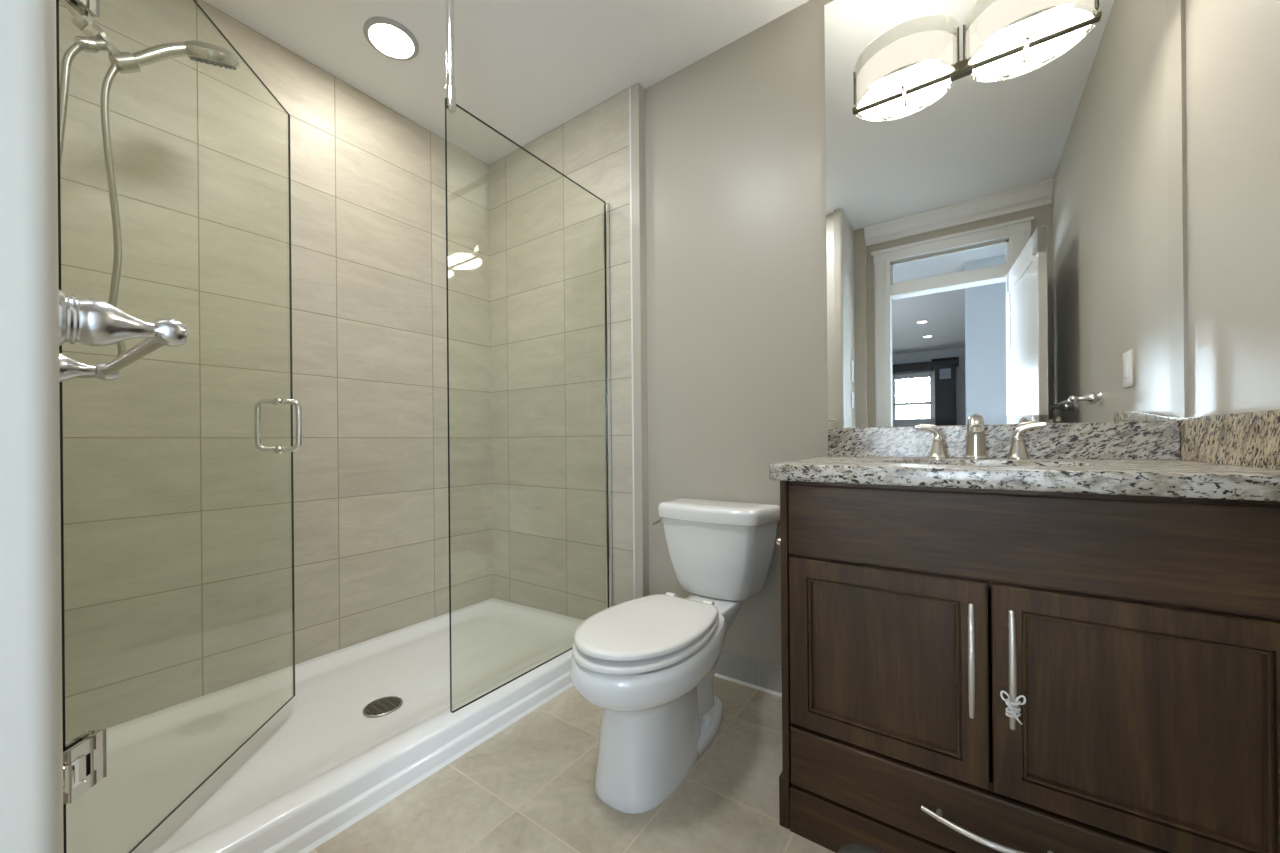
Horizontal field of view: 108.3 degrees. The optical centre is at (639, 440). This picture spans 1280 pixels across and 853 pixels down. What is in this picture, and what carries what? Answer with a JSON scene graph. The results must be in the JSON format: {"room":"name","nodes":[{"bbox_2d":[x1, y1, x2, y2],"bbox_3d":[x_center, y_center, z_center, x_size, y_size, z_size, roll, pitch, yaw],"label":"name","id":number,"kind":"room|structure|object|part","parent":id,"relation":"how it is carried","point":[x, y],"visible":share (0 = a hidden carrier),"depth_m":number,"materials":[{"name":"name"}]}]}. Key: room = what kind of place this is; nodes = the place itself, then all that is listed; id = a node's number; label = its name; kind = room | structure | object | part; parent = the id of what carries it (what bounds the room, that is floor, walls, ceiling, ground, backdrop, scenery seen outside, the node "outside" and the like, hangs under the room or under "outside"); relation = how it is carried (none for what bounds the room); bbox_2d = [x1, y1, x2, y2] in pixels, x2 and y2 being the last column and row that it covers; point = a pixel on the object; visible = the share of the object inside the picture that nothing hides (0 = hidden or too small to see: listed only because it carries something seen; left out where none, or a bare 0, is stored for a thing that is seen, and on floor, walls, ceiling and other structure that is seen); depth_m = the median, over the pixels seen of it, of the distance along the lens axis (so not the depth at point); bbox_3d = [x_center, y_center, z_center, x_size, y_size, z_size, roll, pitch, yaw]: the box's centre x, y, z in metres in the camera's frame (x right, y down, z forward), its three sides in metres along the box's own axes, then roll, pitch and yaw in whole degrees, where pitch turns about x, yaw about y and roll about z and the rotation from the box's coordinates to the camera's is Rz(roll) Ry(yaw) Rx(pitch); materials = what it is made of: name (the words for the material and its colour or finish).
{"room":"bathroom","nodes":[
{"label":"bathroom","id":0,"kind":"room"},
{"bbox_2d":[0,0,63,852],"bbox_3d":[-0.724,-0.320,0.259,0.222,2.653,0.494,-1,0,35],"label":"wall","id":1,"kind":"structure","parent":0,"point":[31,726],"depth_m":0.43,"materials":[{"name":"beige paint"}]},
{"bbox_2d":[59,0,492,741],"bbox_3d":[-1.409,-0.314,2.100,0.100,2.653,2.020,-1,0,35],"label":"wall","id":2,"kind":"structure","parent":0,"point":[178,528],"depth_m":1.84,"materials":[{"name":"tile"}]},
{"bbox_2d":[202,0,808,164],"bbox_3d":[-0.374,-1.700,1.071,3.020,0.100,2.500,-1,0,35],"label":"ceiling","id":3,"kind":"structure","parent":0,"point":[525,69],"depth_m":1.93,"materials":[{"name":"white paint"}]},
{"bbox_2d":[363,17,418,60],"bbox_3d":[-1.014,-1.636,1.891,0.200,0.016,0.200,-1,0,35],"label":"recessed light","id":4,"kind":"object","parent":3,"relation":"in","point":[387,34],"visible":1,"depth_m":1.88,"materials":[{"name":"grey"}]},
{"bbox_2d":[308,676,882,852],"bbox_3d":[-0.355,1.053,1.063,3.020,0.100,2.520,-1,0,35],"label":"floor","id":5,"kind":"structure","parent":0,"point":[528,787],"depth_m":1.28,"materials":[{"name":"tile"}]},
{"bbox_2d":[66,598,584,852],"bbox_3d":[-0.961,0.957,1.776,0.985,0.103,1.704,-1,0,35],"label":"shower pan","id":6,"kind":"object","parent":5,"relation":"on","point":[365,723],"visible":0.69,"depth_m":1.50,"materials":[{"name":"white plastic"}]},
{"bbox_2d":[445,0,612,712],"bbox_3d":[-0.395,-0.374,1.886,0.046,2.550,0.858,-1,0,35],"label":"glass panel","id":7,"kind":"object","parent":6,"relation":"on","point":[450,90],"visible":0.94,"depth_m":2.21,"materials":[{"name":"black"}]},
{"bbox_3d":[-0.637,-1.391,1.554,0.025,0.513,0.025,-1,0,35],"label":"support rod","id":8,"kind":"part","parent":7,"relation":"part of","materials":[{"name":"silver metal"}]},
{"bbox_2d":[570,497,779,813],"bbox_3d":[0.106,0.624,1.569,0.488,0.750,0.890,-1,0,35],"label":"toilet","id":9,"kind":"object","parent":5,"relation":"on","point":[649,662],"visible":1,"depth_m":1.35,"materials":[{"name":"white ceramic"}]},
{"bbox_3d":[0.021,0.586,1.413,0.360,0.018,0.526,-1,0,35],"label":"seat","id":10,"kind":"part","parent":9,"relation":"part of","materials":[{"name":"white plastic"}]},
{"bbox_3d":[0.022,0.559,1.416,0.351,0.032,0.521,-1,0,35],"label":"seat lid","id":11,"kind":"part","parent":9,"relation":"part of","materials":[{"name":"white plastic"}]},
{"bbox_3d":[0.081,0.332,1.915,0.020,0.028,0.075,-1,0,35],"label":"flush lever","id":12,"kind":"part","parent":9,"relation":"part of","materials":[{"name":"silver metal"}]},
{"bbox_3d":[0.290,0.277,1.835,0.488,0.060,0.239,-1,0,35],"label":"tank lid","id":13,"kind":"part","parent":9,"relation":"part of","materials":[{"name":"white ceramic"}]},
{"bbox_3d":[0.293,0.457,1.837,0.461,0.299,0.215,-1,0,35],"label":"tank","id":14,"kind":"part","parent":9,"relation":"part of","materials":[{"name":"white ceramic"}]},
{"bbox_2d":[779,481,1279,852],"bbox_3d":[0.876,0.545,1.179,0.871,0.895,0.659,-1,0,35],"label":"vanity cabinet","id":15,"kind":"object","parent":5,"relation":"on","point":[1139,636],"visible":0.96,"depth_m":0.91,"materials":[{"name":"brown wood"}]},
{"bbox_3d":[0.544,0.548,1.442,0.026,0.895,0.611,-1,0,35],"label":"panel","id":16,"kind":"part","parent":15,"relation":"part of","materials":[{"name":"brown wood"}]},
{"bbox_3d":[0.553,0.506,1.070,0.406,0.426,0.020,-1,0,35],"label":"door","id":17,"kind":"part","parent":15,"relation":"part of","materials":[{"name":"brown wood"}]},
{"bbox_3d":[0.679,0.450,0.946,0.012,0.234,0.039,-1,0,35],"label":"handle","id":18,"kind":"part","parent":15,"relation":"part of","materials":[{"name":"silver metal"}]},
{"bbox_3d":[0.724,0.799,0.952,0.818,0.146,0.020,-1,0,35],"label":"drawer","id":19,"kind":"part","parent":15,"relation":"part of","materials":[{"name":"brown wood"}]},
{"bbox_3d":[0.706,0.797,0.925,0.247,0.012,0.045,-1,0,35],"label":"handle","id":20,"kind":"part","parent":15,"relation":"part of","materials":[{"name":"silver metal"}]},
{"bbox_3d":[0.732,0.449,0.908,0.012,0.234,0.039,-1,0,35],"label":"handle","id":21,"kind":"part","parent":15,"relation":"part of","materials":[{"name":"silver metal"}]},
{"bbox_2d":[1000,691,1025,724],"bbox_3d":[0.725,0.516,0.897,0.028,0.053,0.033,-1,0,-16],"label":"tie","id":22,"kind":"object","parent":15,"relation":"attached to","point":[1008,702],"visible":1,"depth_m":0.89,"materials":[{"name":"white fabric"}]},
{"bbox_2d":[769,456,1279,501],"bbox_3d":[0.877,0.075,1.190,0.885,0.041,0.644,-1,0,35],"label":"countertop","id":23,"kind":"structure","parent":15,"relation":"on","point":[1161,478],"depth_m":0.92,"materials":[{"name":"stone"}]},
{"bbox_2d":[915,413,1046,459],"bbox_3d":[0.976,-0.015,1.339,0.315,0.136,0.156,-1,0,35],"label":"faucet","id":24,"kind":"object","parent":23,"relation":"on","point":[975,436],"visible":1,"depth_m":1.35,"materials":[{"name":"silver metal"}]},
{"bbox_3d":[0.911,0.001,1.444,0.088,0.105,0.053,-1,0,35],"label":"handle","id":25,"kind":"part","parent":24,"relation":"part of","materials":[{"name":"silver metal"}]},
{"bbox_3d":[0.975,-0.013,1.340,0.060,0.132,0.156,-1,0,35],"label":"spout","id":26,"kind":"part","parent":24,"relation":"part of","materials":[{"name":"silver metal"}]},
{"bbox_3d":[1.097,0.000,1.313,0.088,0.105,0.053,-1,0,35],"label":"handle","id":27,"kind":"part","parent":24,"relation":"part of","materials":[{"name":"silver metal"}]},
{"bbox_2d":[1178,409,1279,469],"bbox_3d":[1.231,-0.003,0.942,0.019,0.108,0.640,-1,0,35],"label":"side splash","id":28,"kind":"object","parent":23,"relation":"on","point":[1247,439],"visible":1,"depth_m":0.95,"materials":[{"name":"stone"}]},
{"bbox_3d":[0.890,0.503,0.833,0.406,0.426,0.020,-1,0,35],"label":"door","id":29,"kind":"part","parent":15,"relation":"part of","materials":[{"name":"brown wood"}]},
{"bbox_2d":[489,0,1188,665],"bbox_3d":[0.345,-0.330,1.997,2.888,2.653,0.172,-1,0,35],"label":"wall","id":30,"kind":"structure","parent":0,"point":[728,149],"depth_m":2.12,"materials":[{"name":"beige paint"}]},
{"bbox_2d":[629,87,634,598],"bbox_3d":[-0.026,-0.326,2.169,0.008,2.653,0.033,-1,0,35],"label":"trim","id":31,"kind":"structure","parent":30,"relation":"attached to","point":[629,87],"depth_m":2.15,"materials":[{"name":"white paint"}]},
{"bbox_2d":[714,673,781,696],"bbox_3d":[0.374,0.992,1.926,0.818,0.010,0.008,-1,0,35],"label":"trim","id":32,"kind":"structure","parent":30,"relation":"attached to","point":[715,674],"depth_m":1.88,"materials":[{"name":"white"}]},
{"bbox_2d":[715,650,781,692],"bbox_3d":[0.379,0.939,1.934,0.818,0.108,0.010,-1,0,35],"label":"baseboard","id":33,"kind":"structure","parent":30,"relation":"attached to","point":[756,672],"depth_m":1.88,"materials":[{"name":"paint"}]},
{"bbox_2d":[824,0,1183,427],"bbox_3d":[1.048,-0.830,1.454,0.879,1.559,0.006,-1,0,35],"label":"mirror","id":34,"kind":"object","parent":30,"relation":"attached to","point":[1004,234],"visible":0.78,"depth_m":1.40,"materials":[{"name":"white mirror"}]},
{"bbox_2d":[852,0,1101,112],"bbox_3d":[0.985,-1.241,1.417,0.636,0.160,0.122,-1,0,35],"label":"vanity light","id":35,"kind":"object","parent":34,"relation":"attached to","point":[932,44],"visible":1,"depth_m":1.44,"materials":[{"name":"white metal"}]},
{"bbox_3d":[0.852,-1.243,1.502,0.301,0.154,0.108,-1,0,35],"label":"lamp shade","id":36,"kind":"part","parent":35,"relation":"part of","materials":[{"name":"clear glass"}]},
{"bbox_2d":[856,30,956,104],"bbox_3d":[0.855,-1.232,1.507,0.292,0.092,0.097,-1,0,35],"label":"diffuser","id":37,"kind":"object","parent":35,"relation":"attached to","point":[932,44],"depth_m":1.48,"materials":[{"name":"white glass"}]},
{"bbox_2d":[966,0,1094,58],"bbox_3d":[1.114,-1.234,1.325,0.292,0.092,0.097,-1,0,35],"label":"diffuser","id":38,"kind":"object","parent":35,"relation":"attached to","point":[1001,13],"depth_m":1.33,"materials":[{"name":"white glass"}]},
{"bbox_3d":[1.110,-1.245,1.321,0.301,0.154,0.108,-1,0,35],"label":"lamp shade","id":39,"kind":"part","parent":35,"relation":"part of","materials":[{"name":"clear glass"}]},
{"bbox_2d":[828,421,1179,459],"bbox_3d":[1.047,0.002,1.450,0.865,0.102,0.021,-1,0,35],"label":"backsplash","id":40,"kind":"structure","parent":30,"relation":"attached to","point":[1145,440],"depth_m":1.35,"materials":[{"name":"stone"}]},
{"bbox_2d":[1185,0,1279,417],"bbox_3d":[0.781,-0.334,0.201,0.100,2.653,2.370,-1,0,35],"label":"wall","id":41,"kind":"structure","parent":0,"point":[1233,46],"depth_m":0.99,"materials":[{"name":"beige paint"}]},
{"bbox_3d":[-1.305,-0.315,0.893,1.458,2.653,0.124,-1,0,35],"label":"wall","id":42,"kind":"structure","parent":0,"visible":0},
{"bbox_2d":[59,289,187,381],"bbox_3d":[-0.797,-0.130,0.677,0.560,0.060,0.104,-1,0,35],"label":"faucet","id":43,"kind":"object","parent":42,"relation":"attached to","point":[87,321],"visible":0.75,"depth_m":0.53,"materials":[{"name":"silver metal"}]},
{"bbox_3d":[-1.001,-0.128,0.820,0.060,0.060,0.104,-1,0,35],"label":"post","id":44,"kind":"part","parent":43,"relation":"part of","materials":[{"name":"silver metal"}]},
{"bbox_3d":[-0.592,-0.132,0.533,0.060,0.060,0.104,-1,0,35],"label":"post","id":45,"kind":"part","parent":43,"relation":"part of","materials":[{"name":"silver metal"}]},
{"bbox_2d":[56,0,302,852],"bbox_3d":[-1.158,-0.128,1.238,0.143,2.060,0.818,-1,0,-11],"label":"shower door","id":46,"kind":"structure","parent":42,"relation":"attached to","point":[84,757],"depth_m":0.92,"materials":[{"name":"clear glass"}]},
{"bbox_3d":[-1.101,0.638,0.875,0.056,0.090,0.068,-1,0,35],"label":"wall plate","id":47,"kind":"part","parent":46,"relation":"part of","materials":[{"name":"silver metal"}]},
{"bbox_3d":[-1.221,-0.052,1.563,0.143,0.193,0.030,-1,0,-10],"label":"loop handle","id":48,"kind":"part","parent":46,"relation":"part of","materials":[{"name":"silver metal"}]},
{"bbox_3d":[-1.512,-0.313,1.120,0.858,2.653,0.008,-1,0,35],"label":"tiled wall","id":49,"kind":"structure","parent":0,"visible":0},
{"bbox_2d":[59,0,239,377],"bbox_3d":[-1.406,-0.703,1.310,0.127,1.070,0.430,-1,0,35],"label":"shower head","id":50,"kind":"object","parent":49,"relation":"attached to","point":[96,40],"visible":0.69,"depth_m":1.26},
{"bbox_3d":[-1.499,-1.142,1.186,0.068,0.096,0.126,-1,0,35],"label":"shower arm","id":51,"kind":"part","parent":50,"relation":"part of","materials":[{"name":"silver metal"}]}
]}

